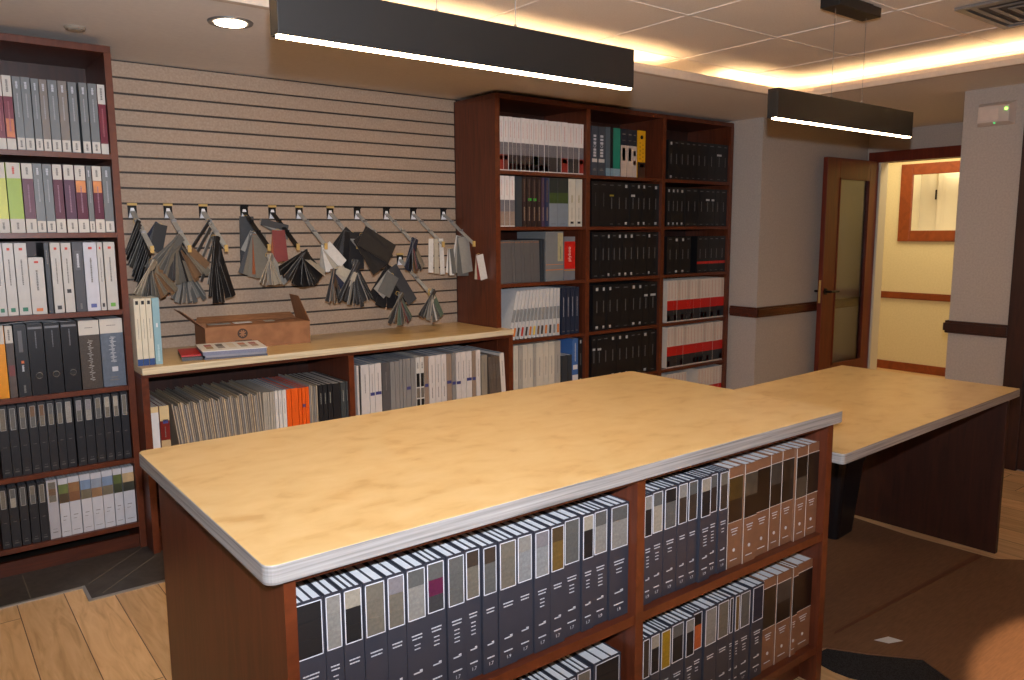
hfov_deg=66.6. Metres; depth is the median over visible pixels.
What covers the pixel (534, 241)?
magazine
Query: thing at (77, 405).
book
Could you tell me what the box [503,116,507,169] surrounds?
catalogue
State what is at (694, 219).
binder
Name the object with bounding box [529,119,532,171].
catalogue
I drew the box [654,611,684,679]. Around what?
book
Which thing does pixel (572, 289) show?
book
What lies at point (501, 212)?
picture
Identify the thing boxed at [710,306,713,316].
picture
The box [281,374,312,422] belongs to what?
folder
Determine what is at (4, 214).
binder
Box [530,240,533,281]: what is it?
magazine
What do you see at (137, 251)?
swatch
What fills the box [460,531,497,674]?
book
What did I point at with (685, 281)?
catalogue
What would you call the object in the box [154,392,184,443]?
folder
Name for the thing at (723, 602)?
book
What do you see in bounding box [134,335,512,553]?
base cabinet
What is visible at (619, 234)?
binder
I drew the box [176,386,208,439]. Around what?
folder
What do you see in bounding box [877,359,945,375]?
baseboard
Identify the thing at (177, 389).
folder
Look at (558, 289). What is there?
magazine
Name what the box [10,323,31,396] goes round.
binder
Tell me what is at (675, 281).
catalogue
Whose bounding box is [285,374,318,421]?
folder
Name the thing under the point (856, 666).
floor mat
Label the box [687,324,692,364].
catalogue
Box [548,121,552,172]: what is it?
catalogue
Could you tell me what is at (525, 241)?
magazine
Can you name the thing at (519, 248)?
magazine
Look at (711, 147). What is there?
binder
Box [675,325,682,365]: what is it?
catalogue
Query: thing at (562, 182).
picture
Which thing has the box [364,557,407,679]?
book
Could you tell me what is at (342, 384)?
folder
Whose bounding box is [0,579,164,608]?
trim
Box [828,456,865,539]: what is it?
waste bin
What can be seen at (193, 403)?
folder
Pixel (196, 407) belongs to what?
folder
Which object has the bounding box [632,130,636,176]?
book
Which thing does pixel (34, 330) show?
ring binder
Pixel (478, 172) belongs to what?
bookcase
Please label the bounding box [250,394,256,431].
folder
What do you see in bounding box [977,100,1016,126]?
emergency light
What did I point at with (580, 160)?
picture
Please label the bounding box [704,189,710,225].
binder
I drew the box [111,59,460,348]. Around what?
back wall slats
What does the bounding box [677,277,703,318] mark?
catalogue
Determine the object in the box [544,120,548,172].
catalogue
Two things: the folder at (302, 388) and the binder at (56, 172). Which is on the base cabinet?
the folder at (302, 388)
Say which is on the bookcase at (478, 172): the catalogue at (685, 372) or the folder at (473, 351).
the catalogue at (685, 372)
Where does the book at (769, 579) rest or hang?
on the kitchen island
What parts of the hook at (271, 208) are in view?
bracket plate, arm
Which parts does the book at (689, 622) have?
label frame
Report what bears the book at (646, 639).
on the kitchen island
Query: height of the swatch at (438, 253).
0.225 m
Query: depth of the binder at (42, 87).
3.30 m
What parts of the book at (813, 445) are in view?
label frame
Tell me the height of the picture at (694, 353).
0.082 m
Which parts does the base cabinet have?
panel, panel, rail, panel, panel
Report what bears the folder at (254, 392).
on the base cabinet
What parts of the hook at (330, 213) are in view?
bracket plate, arm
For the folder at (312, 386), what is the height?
0.263 m
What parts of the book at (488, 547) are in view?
label frame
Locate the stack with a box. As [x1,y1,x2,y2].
[201,351,267,359]
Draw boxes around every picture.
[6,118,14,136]
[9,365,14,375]
[58,483,67,493]
[59,493,68,503]
[68,481,79,491]
[69,490,79,500]
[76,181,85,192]
[80,479,90,489]
[81,488,90,498]
[91,478,101,487]
[91,487,102,496]
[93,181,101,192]
[102,475,112,485]
[102,484,112,494]
[113,474,121,483]
[114,483,122,492]
[122,472,133,481]
[123,481,134,491]
[500,154,502,168]
[500,211,503,225]
[504,154,507,169]
[505,211,509,225]
[509,155,512,169]
[510,212,514,225]
[513,155,516,169]
[517,155,520,169]
[521,155,524,169]
[525,156,528,170]
[529,156,532,170]
[534,156,537,170]
[539,157,543,170]
[545,157,548,171]
[549,157,552,171]
[549,178,557,192]
[549,193,557,202]
[553,158,556,171]
[557,158,560,171]
[558,178,567,192]
[558,193,567,203]
[561,158,567,172]
[568,159,572,172]
[574,159,578,172]
[579,159,582,173]
[637,162,644,177]
[670,310,672,320]
[670,356,672,366]
[673,310,676,320]
[673,355,675,365]
[676,355,679,365]
[677,310,679,319]
[679,354,682,364]
[680,309,683,319]
[683,354,685,364]
[686,309,689,318]
[686,353,688,363]
[689,353,692,363]
[690,308,692,318]
[692,352,695,362]
[693,308,696,318]
[697,308,699,317]
[702,351,705,360]
[703,307,706,317]
[707,307,709,316]
[709,350,711,359]
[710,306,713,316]
[712,349,715,359]
[713,306,716,315]
[716,349,718,358]
[720,305,722,315]
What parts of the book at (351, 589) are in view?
label frame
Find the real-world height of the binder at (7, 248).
0.304 m
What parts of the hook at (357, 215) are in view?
arm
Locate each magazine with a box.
[0,318,68,324]
[501,240,505,283]
[501,241,503,283]
[501,289,522,339]
[501,290,519,328]
[504,288,528,338]
[505,240,508,283]
[505,289,525,338]
[508,240,511,282]
[508,288,532,338]
[511,240,515,282]
[514,240,518,282]
[514,287,539,337]
[515,288,535,337]
[517,240,521,282]
[518,287,542,336]
[520,240,524,282]
[523,240,527,282]
[523,287,545,336]
[527,240,530,281]
[527,286,552,335]
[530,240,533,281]
[530,287,548,335]
[531,286,556,335]
[533,240,536,281]
[536,240,539,281]
[537,286,559,334]
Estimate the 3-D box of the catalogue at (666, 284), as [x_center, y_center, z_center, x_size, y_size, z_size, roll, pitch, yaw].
[1.095,-0.300,5.958,0.037,0.314,0.271,-6,10,-37]
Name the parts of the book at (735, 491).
label frame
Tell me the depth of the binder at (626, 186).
5.47 m
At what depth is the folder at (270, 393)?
3.91 m
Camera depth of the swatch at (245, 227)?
4.22 m
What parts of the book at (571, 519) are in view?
label frame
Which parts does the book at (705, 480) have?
label frame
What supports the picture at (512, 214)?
attached to the catalogue at (511, 178)
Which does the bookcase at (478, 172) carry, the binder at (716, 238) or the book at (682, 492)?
the binder at (716, 238)
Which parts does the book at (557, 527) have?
label frame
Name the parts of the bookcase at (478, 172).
panel, shelf, shelf, shelf, panel, panel, panel, shelf, shelf, panel, shelf, shelf, panel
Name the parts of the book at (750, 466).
label frame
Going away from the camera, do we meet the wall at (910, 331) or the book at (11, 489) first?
the book at (11, 489)
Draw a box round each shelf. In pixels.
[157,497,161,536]
[469,613,633,679]
[643,532,820,611]
[750,644,814,679]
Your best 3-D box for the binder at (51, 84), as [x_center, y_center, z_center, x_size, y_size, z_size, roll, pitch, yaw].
[-2.028,-0.966,3.421,0.034,0.296,0.271,-6,10,-37]
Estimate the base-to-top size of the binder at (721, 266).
0.279 m
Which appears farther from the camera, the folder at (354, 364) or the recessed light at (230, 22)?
the folder at (354, 364)
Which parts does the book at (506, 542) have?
label frame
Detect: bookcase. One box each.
[0,33,146,577]
[454,92,733,387]
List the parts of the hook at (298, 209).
bracket plate, arm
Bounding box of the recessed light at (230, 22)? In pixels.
[207,16,252,28]
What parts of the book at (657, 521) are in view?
label frame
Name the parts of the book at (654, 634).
label frame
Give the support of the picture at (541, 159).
attached to the catalogue at (540, 122)
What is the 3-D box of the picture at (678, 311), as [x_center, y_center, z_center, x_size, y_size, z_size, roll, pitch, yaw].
[1.268,-0.190,5.936,0.038,0.082,0.001,-6,10,-37]
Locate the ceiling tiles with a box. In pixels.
[390,0,1023,88]
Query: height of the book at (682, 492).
0.298 m
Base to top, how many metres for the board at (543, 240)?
0.276 m
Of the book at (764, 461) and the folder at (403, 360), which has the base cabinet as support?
the folder at (403, 360)
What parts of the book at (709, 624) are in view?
label frame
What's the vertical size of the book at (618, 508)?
0.294 m
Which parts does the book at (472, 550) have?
label frame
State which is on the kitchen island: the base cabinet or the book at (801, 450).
the book at (801, 450)
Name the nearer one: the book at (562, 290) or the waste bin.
the waste bin
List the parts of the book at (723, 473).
label frame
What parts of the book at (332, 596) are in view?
label frame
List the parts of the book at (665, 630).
label frame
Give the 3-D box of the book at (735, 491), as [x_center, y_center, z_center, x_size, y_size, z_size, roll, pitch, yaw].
[0.546,0.490,2.334,0.065,0.297,0.291,-6,10,-37]
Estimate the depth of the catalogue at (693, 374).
6.19 m
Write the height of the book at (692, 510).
0.297 m
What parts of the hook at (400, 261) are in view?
arm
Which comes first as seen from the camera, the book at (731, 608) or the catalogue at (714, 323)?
the book at (731, 608)
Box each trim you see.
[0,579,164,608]
[22,548,155,598]
[213,0,1023,95]
[384,0,1023,89]
[729,301,816,317]
[868,163,888,369]
[869,145,960,162]
[881,291,950,301]
[943,320,1007,337]
[1003,130,1023,470]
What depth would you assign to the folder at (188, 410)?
3.68 m
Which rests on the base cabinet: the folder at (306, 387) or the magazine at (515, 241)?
the folder at (306, 387)
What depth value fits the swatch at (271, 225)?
4.21 m
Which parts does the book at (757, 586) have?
label frame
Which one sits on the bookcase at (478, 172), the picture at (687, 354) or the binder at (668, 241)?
the binder at (668, 241)
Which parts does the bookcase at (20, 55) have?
panel, panel, shelf, shelf, shelf, shelf, shelf, panel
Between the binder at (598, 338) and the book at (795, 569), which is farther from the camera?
the binder at (598, 338)
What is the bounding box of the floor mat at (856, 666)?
[821,649,948,679]
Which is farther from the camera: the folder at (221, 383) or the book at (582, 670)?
the folder at (221, 383)
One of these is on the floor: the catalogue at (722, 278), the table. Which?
the table
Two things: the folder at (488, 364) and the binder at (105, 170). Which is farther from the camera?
the folder at (488, 364)
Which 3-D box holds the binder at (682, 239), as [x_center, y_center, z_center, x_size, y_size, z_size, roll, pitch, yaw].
[1.202,-0.656,6.008,0.066,0.279,0.291,-6,10,-37]
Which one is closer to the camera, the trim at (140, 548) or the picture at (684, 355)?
the trim at (140, 548)
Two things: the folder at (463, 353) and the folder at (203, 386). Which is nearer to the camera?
the folder at (203, 386)
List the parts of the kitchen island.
panel, rail, panel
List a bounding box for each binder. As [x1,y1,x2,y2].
[0,75,16,149]
[0,78,6,148]
[0,162,9,232]
[0,243,18,315]
[0,244,7,315]
[0,325,9,398]
[3,324,17,397]
[4,162,25,232]
[10,76,25,149]
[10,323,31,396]
[12,243,31,314]
[20,77,34,150]
[20,163,37,232]
[23,321,47,394]
[27,256,47,313]
[29,78,43,150]
[32,163,46,232]
[38,79,51,150]
[39,321,64,393]
[41,164,56,232]
[46,80,61,151]
[48,242,64,312]
[51,164,66,232]
[56,81,71,151]
[59,242,75,311]
[59,318,81,391]
[61,165,77,232]
[64,242,86,311]
[66,82,80,152]
[71,317,102,389]
[73,165,89,232]
[76,82,91,152]
[81,242,100,310]
[85,166,95,232]
[86,83,100,153]
[90,166,105,232]
[90,315,126,386]
[96,84,108,153]
[96,242,106,309]
[97,166,114,232]
[102,242,118,309]
[129,296,143,365]
[131,295,148,365]
[134,295,154,364]
[145,296,162,363]
[149,393,170,446]
[150,402,160,448]
[515,176,521,226]
[517,232,562,280]
[549,178,557,226]
[558,178,567,226]
[563,237,574,279]
[568,179,574,226]
[574,337,582,379]
[575,179,581,226]
[589,232,599,278]
[589,283,612,329]
[589,284,606,329]
[589,285,600,330]
[589,335,601,376]
[589,336,595,377]
[590,126,597,174]
[590,181,598,226]
[590,282,620,328]
[596,334,608,375]
[597,126,604,175]
[598,181,607,226]
[599,233,605,277]
[599,282,629,327]
[600,232,634,276]
[605,127,609,175]
[605,333,615,373]
[606,182,615,226]
[606,232,610,277]
[606,232,628,276]
[607,281,636,326]
[610,127,612,175]
[611,232,622,276]
[611,233,616,277]
[611,332,622,372]
[613,128,619,175]
[613,182,622,226]
[614,281,642,325]
[617,332,629,371]
[619,182,629,226]
[622,331,635,371]
[623,280,656,324]
[624,281,648,324]
[626,183,635,226]
[630,330,641,372]
[631,183,641,226]
[634,232,640,275]
[636,183,646,226]
[636,329,648,372]
[637,130,645,177]
[640,183,652,226]
[640,232,646,275]
[642,328,656,371]
[646,184,658,226]
[646,232,651,275]
[651,232,658,274]
[663,237,673,274]
[664,187,670,225]
[664,236,685,273]
[665,140,673,178]
[670,187,675,225]
[673,140,679,179]
[673,237,679,273]
[675,188,679,225]
[676,236,690,272]
[679,141,684,179]
[679,188,684,225]
[684,188,691,225]
[685,141,690,179]
[690,142,696,180]
[690,236,702,272]
[691,188,697,225]
[696,142,701,180]
[697,189,704,225]
[701,143,707,180]
[702,236,708,271]
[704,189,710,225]
[707,143,715,181]
[708,236,713,271]
[710,189,714,225]
[713,236,718,271]
[714,189,719,225]
[715,144,722,181]
[718,236,725,271]
[719,190,726,225]
[722,145,727,181]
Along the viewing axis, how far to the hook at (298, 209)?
4.36 m
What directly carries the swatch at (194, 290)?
hanging from the hook at (167, 208)
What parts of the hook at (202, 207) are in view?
bracket plate, arm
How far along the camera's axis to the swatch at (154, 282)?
3.69 m
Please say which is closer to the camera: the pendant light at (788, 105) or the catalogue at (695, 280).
the pendant light at (788, 105)
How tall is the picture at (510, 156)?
0.091 m
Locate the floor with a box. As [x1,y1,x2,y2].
[0,367,1023,679]
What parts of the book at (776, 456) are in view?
label frame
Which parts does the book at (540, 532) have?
label frame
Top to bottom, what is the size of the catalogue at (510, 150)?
0.324 m
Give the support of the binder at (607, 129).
on the bookcase at (478, 172)
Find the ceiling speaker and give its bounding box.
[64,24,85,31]
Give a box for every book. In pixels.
[0,405,12,477]
[0,485,11,549]
[5,403,22,476]
[5,483,21,547]
[15,402,32,474]
[15,481,31,544]
[24,480,40,542]
[25,401,41,473]
[34,478,49,540]
[35,400,50,471]
[43,476,60,538]
[44,399,59,469]
[53,398,67,468]
[54,474,71,536]
[61,397,76,467]
[65,472,82,534]
[70,396,87,465]
[76,471,93,531]
[81,395,96,463]
[87,469,104,529]
[90,394,106,462]
[99,392,114,460]
[99,467,115,527]
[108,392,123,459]
[110,465,124,524]
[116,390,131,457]
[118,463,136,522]
[296,580,326,679]
[305,575,344,679]
[322,569,364,679]
[343,563,387,679]
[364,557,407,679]
[384,551,427,679]
[405,545,446,679]
[425,540,466,679]
[443,535,480,679]
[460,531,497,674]
[474,525,516,667]
[494,520,532,659]
[509,516,549,653]
[513,676,527,679]
[522,176,525,226]
[522,668,554,679]
[526,177,531,226]
[526,511,564,646]
[532,177,536,226]
[537,177,540,226]
[539,661,575,679]
[540,506,579,637]
[541,177,544,226]
[544,285,569,333]
[544,286,565,334]
[545,178,548,226]
[545,285,574,333]
[554,285,578,332]
[555,654,590,679]
[559,502,593,631]
[571,498,607,625]
[571,640,620,679]
[586,493,628,619]
[620,129,626,176]
[627,129,632,176]
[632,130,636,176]
[642,633,649,679]
[643,490,652,604]
[643,617,670,679]
[643,623,659,679]
[645,483,663,600]
[646,478,677,595]
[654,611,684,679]
[656,475,687,590]
[667,472,698,585]
[667,607,694,679]
[676,602,702,679]
[677,468,711,582]
[687,596,717,679]
[690,466,717,575]
[698,463,728,573]
[701,590,729,679]
[708,459,742,569]
[713,588,733,679]
[717,586,739,679]
[722,455,757,563]
[723,581,750,679]
[734,575,763,679]
[736,450,770,555]
[747,569,775,670]
[750,447,781,550]
[761,562,791,664]
[763,443,794,545]
[775,560,798,656]
[776,440,807,541]
[781,552,812,650]
[787,437,819,536]
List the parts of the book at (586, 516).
label frame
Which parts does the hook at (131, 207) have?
bracket plate, arm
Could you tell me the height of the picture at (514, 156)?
0.090 m
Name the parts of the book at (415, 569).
label frame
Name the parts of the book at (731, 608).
label frame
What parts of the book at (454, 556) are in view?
label frame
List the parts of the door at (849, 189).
latch plate, handle, glass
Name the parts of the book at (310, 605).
label frame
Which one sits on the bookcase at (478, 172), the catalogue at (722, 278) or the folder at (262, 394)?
the catalogue at (722, 278)
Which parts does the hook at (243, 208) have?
bracket plate, arm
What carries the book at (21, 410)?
on the bookcase at (20, 55)
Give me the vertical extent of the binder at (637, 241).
0.315 m
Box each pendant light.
[269,0,633,90]
[767,0,913,137]
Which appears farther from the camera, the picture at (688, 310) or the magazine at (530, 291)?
the picture at (688, 310)
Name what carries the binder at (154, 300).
on the countertop
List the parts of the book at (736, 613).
label frame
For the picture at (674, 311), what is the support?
attached to the catalogue at (675, 281)
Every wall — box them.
[726,117,868,389]
[797,52,1023,89]
[867,122,962,368]
[945,83,1023,470]
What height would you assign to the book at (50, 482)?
0.269 m
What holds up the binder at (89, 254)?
on the bookcase at (20, 55)
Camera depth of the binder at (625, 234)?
5.52 m
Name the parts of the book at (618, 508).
label frame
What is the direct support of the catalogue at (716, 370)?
on the bookcase at (478, 172)
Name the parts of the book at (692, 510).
label frame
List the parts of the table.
panel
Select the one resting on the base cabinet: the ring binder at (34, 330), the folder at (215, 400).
the folder at (215, 400)
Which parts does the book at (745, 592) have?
label frame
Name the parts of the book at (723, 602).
label frame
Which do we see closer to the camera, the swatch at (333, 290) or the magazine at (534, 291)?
the swatch at (333, 290)
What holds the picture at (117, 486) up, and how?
attached to the book at (116, 470)
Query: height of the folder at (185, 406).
0.260 m
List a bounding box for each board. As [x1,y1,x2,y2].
[517,239,541,281]
[542,239,544,281]
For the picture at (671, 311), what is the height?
0.082 m
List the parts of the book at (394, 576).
label frame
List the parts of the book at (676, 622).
label frame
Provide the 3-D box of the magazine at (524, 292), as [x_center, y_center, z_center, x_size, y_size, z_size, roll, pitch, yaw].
[-0.015,-0.172,5.088,0.086,0.313,0.241,-6,10,-37]
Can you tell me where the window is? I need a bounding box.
[897,161,959,241]
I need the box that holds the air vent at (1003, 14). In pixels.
[954,0,1023,29]
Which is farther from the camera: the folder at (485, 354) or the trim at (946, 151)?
the trim at (946, 151)
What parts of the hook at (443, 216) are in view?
arm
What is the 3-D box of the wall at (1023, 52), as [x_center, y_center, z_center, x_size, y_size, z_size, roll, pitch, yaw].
[0.836,-1.107,1.269,7.000,0.100,5.530,-6,10,-37]
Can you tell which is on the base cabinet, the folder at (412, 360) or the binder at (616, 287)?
the folder at (412, 360)
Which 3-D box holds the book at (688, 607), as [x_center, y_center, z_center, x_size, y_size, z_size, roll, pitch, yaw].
[0.435,0.886,2.293,0.042,0.295,0.273,-6,10,-37]
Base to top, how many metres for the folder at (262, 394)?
0.268 m
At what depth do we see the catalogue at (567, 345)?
5.33 m
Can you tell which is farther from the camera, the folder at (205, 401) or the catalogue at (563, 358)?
the catalogue at (563, 358)
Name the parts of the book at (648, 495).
label frame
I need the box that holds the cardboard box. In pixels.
[174,294,310,345]
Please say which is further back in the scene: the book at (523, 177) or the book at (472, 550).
the book at (523, 177)
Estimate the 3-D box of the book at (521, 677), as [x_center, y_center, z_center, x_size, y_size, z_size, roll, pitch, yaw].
[-0.027,0.945,1.925,0.049,0.284,0.266,-6,10,-37]
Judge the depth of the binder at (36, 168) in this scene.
3.31 m
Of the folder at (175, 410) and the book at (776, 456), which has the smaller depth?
the book at (776, 456)
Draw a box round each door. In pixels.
[814,157,878,370]
[911,174,938,230]
[935,172,959,229]
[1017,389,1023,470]
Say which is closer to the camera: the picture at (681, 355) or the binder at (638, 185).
the binder at (638, 185)
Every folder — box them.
[35,242,53,312]
[149,390,180,445]
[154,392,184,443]
[155,390,186,443]
[157,389,188,442]
[159,389,190,442]
[163,390,194,441]
[165,388,196,441]
[167,387,198,441]
[173,389,204,440]
[173,405,182,443]
[175,387,206,439]
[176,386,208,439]
[178,348,202,360]
[183,387,214,438]
[184,385,216,438]
[184,404,192,442]
[186,385,218,437]
[192,386,224,436]
[192,401,200,440]
[194,384,226,436]
[195,403,202,440]
[196,384,228,436]
[202,385,233,435]
[203,383,235,435]
[203,400,210,439]
[205,383,237,434]
[205,401,212,438]
[211,383,243,433]
[212,382,245,433]
[213,399,220,437]
[215,387,241,434]
[215,400,222,437]
[217,383,247,433]
[220,382,252,432]
[220,384,250,432]
[221,381,254,431]
[223,398,230,435]
[224,398,232,435]
[227,382,259,431]
[229,380,261,430]
[231,380,263,430]
[233,397,239,434]
[236,380,268,429]
[236,381,265,430]
[239,380,270,429]
[242,380,273,429]
[243,379,275,428]
[243,396,248,432]
[248,379,278,428]
[250,379,282,427]
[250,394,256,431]
[253,395,258,431]
[255,378,287,427]
[258,378,291,426]
[264,377,298,425]
[270,377,302,424]
[274,376,305,423]
[276,376,309,423]
[278,374,311,422]
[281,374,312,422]
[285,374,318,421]
[287,374,323,421]
[293,373,327,420]
[296,373,332,419]
[303,372,340,418]
[309,371,346,417]
[312,386,316,421]
[312,387,314,422]
[313,371,348,416]
[354,355,390,410]
[354,356,381,411]
[354,359,375,412]
[354,360,369,414]
[354,364,360,414]
[354,365,359,415]
[360,354,395,409]
[367,354,399,408]
[369,353,402,408]
[378,352,406,407]
[379,352,410,406]
[386,351,415,406]
[389,351,420,405]
[395,351,424,404]
[396,350,428,403]
[404,349,435,403]
[408,349,440,402]
[414,348,446,401]
[421,348,451,400]
[423,347,455,399]
[431,347,460,398]
[432,346,465,398]
[441,345,471,397]
[445,345,475,396]
[450,344,480,395]
[464,345,505,391]
[480,352,500,391]
[480,353,486,394]
[481,353,498,392]
[484,353,499,391]
[485,354,496,392]
[487,355,495,392]
[487,356,492,393]
[487,357,490,393]
[489,356,493,392]
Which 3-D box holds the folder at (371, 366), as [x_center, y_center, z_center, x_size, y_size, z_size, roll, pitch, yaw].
[-0.888,0.281,4.415,0.029,0.346,0.421,-6,10,-37]
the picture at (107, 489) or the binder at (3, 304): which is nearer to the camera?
the binder at (3, 304)
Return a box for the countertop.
[134,322,513,375]
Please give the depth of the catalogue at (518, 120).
4.84 m
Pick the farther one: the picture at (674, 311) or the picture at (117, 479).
the picture at (674, 311)
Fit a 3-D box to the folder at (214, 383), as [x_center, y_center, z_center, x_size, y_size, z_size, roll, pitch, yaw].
[-1.447,0.379,3.993,0.027,0.276,0.420,-6,10,-37]
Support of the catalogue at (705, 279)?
on the bookcase at (478, 172)
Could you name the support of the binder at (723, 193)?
on the bookcase at (478, 172)
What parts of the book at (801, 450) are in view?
label frame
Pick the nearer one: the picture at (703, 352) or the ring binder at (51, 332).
the ring binder at (51, 332)
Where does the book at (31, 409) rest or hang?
on the bookcase at (20, 55)
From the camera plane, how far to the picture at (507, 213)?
4.85 m
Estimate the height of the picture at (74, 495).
0.043 m
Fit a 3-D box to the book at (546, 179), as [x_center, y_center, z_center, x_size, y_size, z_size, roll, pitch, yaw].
[0.144,-0.902,5.131,0.030,0.311,0.271,-6,10,-37]
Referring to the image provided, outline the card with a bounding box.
[195,340,267,355]
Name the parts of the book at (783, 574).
label frame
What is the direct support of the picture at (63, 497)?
attached to the book at (62, 485)
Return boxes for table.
[735,365,1019,553]
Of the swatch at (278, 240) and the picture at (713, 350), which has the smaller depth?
the swatch at (278, 240)
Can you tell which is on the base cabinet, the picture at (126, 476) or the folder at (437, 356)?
the folder at (437, 356)
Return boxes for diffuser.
[273,34,630,90]
[769,117,909,137]
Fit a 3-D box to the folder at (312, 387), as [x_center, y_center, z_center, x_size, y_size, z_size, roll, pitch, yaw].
[-1.157,0.352,4.218,0.008,0.264,0.420,-6,10,-37]
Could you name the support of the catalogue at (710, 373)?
on the bookcase at (478, 172)
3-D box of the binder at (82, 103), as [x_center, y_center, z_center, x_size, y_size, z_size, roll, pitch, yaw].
[-1.936,-0.976,3.489,0.030,0.297,0.271,-6,10,-37]
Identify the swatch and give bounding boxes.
[125,219,151,286]
[133,258,176,298]
[145,234,209,283]
[147,221,166,251]
[170,280,205,303]
[191,219,221,283]
[208,235,235,302]
[238,232,267,277]
[239,215,253,264]
[241,230,255,251]
[259,219,289,239]
[259,253,286,285]
[271,229,287,261]
[278,249,324,286]
[320,241,345,272]
[325,268,339,303]
[333,227,363,269]
[336,266,356,288]
[337,259,373,307]
[353,226,395,274]
[371,264,416,308]
[374,270,398,297]
[388,291,411,324]
[404,237,424,271]
[418,288,443,322]
[428,237,444,274]
[446,247,455,274]
[454,235,472,275]
[474,253,486,279]
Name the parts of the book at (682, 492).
label frame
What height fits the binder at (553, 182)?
0.310 m
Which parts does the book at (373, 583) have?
label frame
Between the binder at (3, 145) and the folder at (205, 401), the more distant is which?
the folder at (205, 401)
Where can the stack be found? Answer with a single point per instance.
(264, 353)
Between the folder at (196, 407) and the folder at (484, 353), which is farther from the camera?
the folder at (484, 353)
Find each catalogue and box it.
[500,116,502,169]
[500,175,503,226]
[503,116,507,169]
[504,176,509,226]
[508,116,512,170]
[509,176,514,226]
[512,117,516,170]
[513,344,522,388]
[513,345,517,389]
[516,118,520,170]
[520,343,527,387]
[521,118,524,170]
[522,343,532,387]
[525,119,528,171]
[528,342,535,386]
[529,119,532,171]
[531,342,542,385]
[533,119,537,171]
[537,341,547,384]
[538,120,543,171]
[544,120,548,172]
[545,340,554,383]
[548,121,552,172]
[551,339,559,382]
[553,121,556,172]
[555,337,577,379]
[557,122,560,172]
[560,353,571,380]
[560,354,566,381]
[561,122,567,173]
[568,123,572,173]
[573,124,578,173]
[579,124,583,173]
[661,373,669,377]
[662,326,670,368]
[663,278,686,320]
[663,279,680,321]
[663,280,670,322]
[665,278,690,320]
[666,280,673,321]
[666,326,673,367]
[669,279,683,320]
[671,278,693,319]
[671,371,680,379]
[673,280,676,321]
[673,325,679,366]
[673,326,676,366]
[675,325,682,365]
[676,278,697,319]
[676,370,686,380]
[676,371,683,380]
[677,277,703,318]
[680,277,707,318]
[681,324,689,364]
[682,325,686,365]
[682,368,700,383]
[686,278,700,318]
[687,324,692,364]
[688,277,710,317]
[690,276,716,317]
[690,323,695,363]
[691,276,720,316]
[691,323,699,363]
[693,367,703,383]
[695,277,713,317]
[698,322,706,362]
[698,323,702,362]
[699,366,709,384]
[699,367,706,384]
[700,276,723,316]
[704,322,709,361]
[705,365,715,385]
[705,366,711,385]
[707,321,712,360]
[709,321,716,360]
[711,364,721,386]
[711,365,717,386]
[714,321,719,359]
[715,320,722,359]
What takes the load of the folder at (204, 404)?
on the base cabinet
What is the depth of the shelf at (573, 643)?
1.82 m
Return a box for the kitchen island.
[139,371,841,679]
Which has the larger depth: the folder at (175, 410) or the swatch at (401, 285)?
the swatch at (401, 285)
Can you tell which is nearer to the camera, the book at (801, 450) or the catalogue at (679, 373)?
the book at (801, 450)
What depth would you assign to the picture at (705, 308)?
6.13 m
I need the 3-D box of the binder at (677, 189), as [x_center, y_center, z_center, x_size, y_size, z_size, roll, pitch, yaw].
[1.142,-1.005,5.917,0.040,0.285,0.291,-6,10,-37]
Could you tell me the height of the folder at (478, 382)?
0.355 m
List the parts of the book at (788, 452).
label frame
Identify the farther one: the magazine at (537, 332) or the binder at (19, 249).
the magazine at (537, 332)
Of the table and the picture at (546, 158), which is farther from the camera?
the picture at (546, 158)
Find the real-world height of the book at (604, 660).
0.284 m
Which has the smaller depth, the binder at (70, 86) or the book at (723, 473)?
the book at (723, 473)
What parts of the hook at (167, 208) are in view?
bracket plate, arm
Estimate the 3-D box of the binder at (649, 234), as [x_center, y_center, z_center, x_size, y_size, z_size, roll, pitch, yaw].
[0.907,-0.641,5.779,0.052,0.315,0.291,-6,10,-37]
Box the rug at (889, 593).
[822,518,1023,679]
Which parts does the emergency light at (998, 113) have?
len panel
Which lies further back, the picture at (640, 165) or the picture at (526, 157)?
the picture at (640, 165)
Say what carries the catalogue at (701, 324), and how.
on the bookcase at (478, 172)
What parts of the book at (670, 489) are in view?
label frame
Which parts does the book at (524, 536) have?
label frame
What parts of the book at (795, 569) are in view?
label frame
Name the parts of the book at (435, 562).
label frame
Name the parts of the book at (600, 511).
label frame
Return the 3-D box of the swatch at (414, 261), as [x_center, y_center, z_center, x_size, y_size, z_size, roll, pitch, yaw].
[-0.570,-0.497,4.535,0.074,0.204,0.204,3,9,23]
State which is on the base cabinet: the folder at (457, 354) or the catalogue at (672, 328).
the folder at (457, 354)
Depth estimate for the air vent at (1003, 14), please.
3.48 m
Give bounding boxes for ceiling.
[0,0,1023,126]
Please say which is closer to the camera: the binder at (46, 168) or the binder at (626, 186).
the binder at (46, 168)
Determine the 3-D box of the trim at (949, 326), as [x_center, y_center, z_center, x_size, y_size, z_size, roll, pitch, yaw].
[3.189,-0.102,5.120,0.726,0.080,0.376,-6,10,-37]
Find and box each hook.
[127,203,154,252]
[163,203,191,251]
[198,204,227,251]
[240,205,270,250]
[268,205,299,249]
[295,206,327,249]
[326,206,357,248]
[353,207,376,232]
[383,207,410,239]
[396,253,430,294]
[410,207,444,246]
[440,208,475,246]
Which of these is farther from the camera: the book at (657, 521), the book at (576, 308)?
the book at (576, 308)
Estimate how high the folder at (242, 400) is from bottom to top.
0.272 m
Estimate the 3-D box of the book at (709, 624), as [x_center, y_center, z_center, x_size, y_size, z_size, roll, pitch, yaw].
[0.479,0.882,2.320,0.055,0.294,0.273,-6,10,-37]
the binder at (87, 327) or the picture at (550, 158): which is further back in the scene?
the picture at (550, 158)

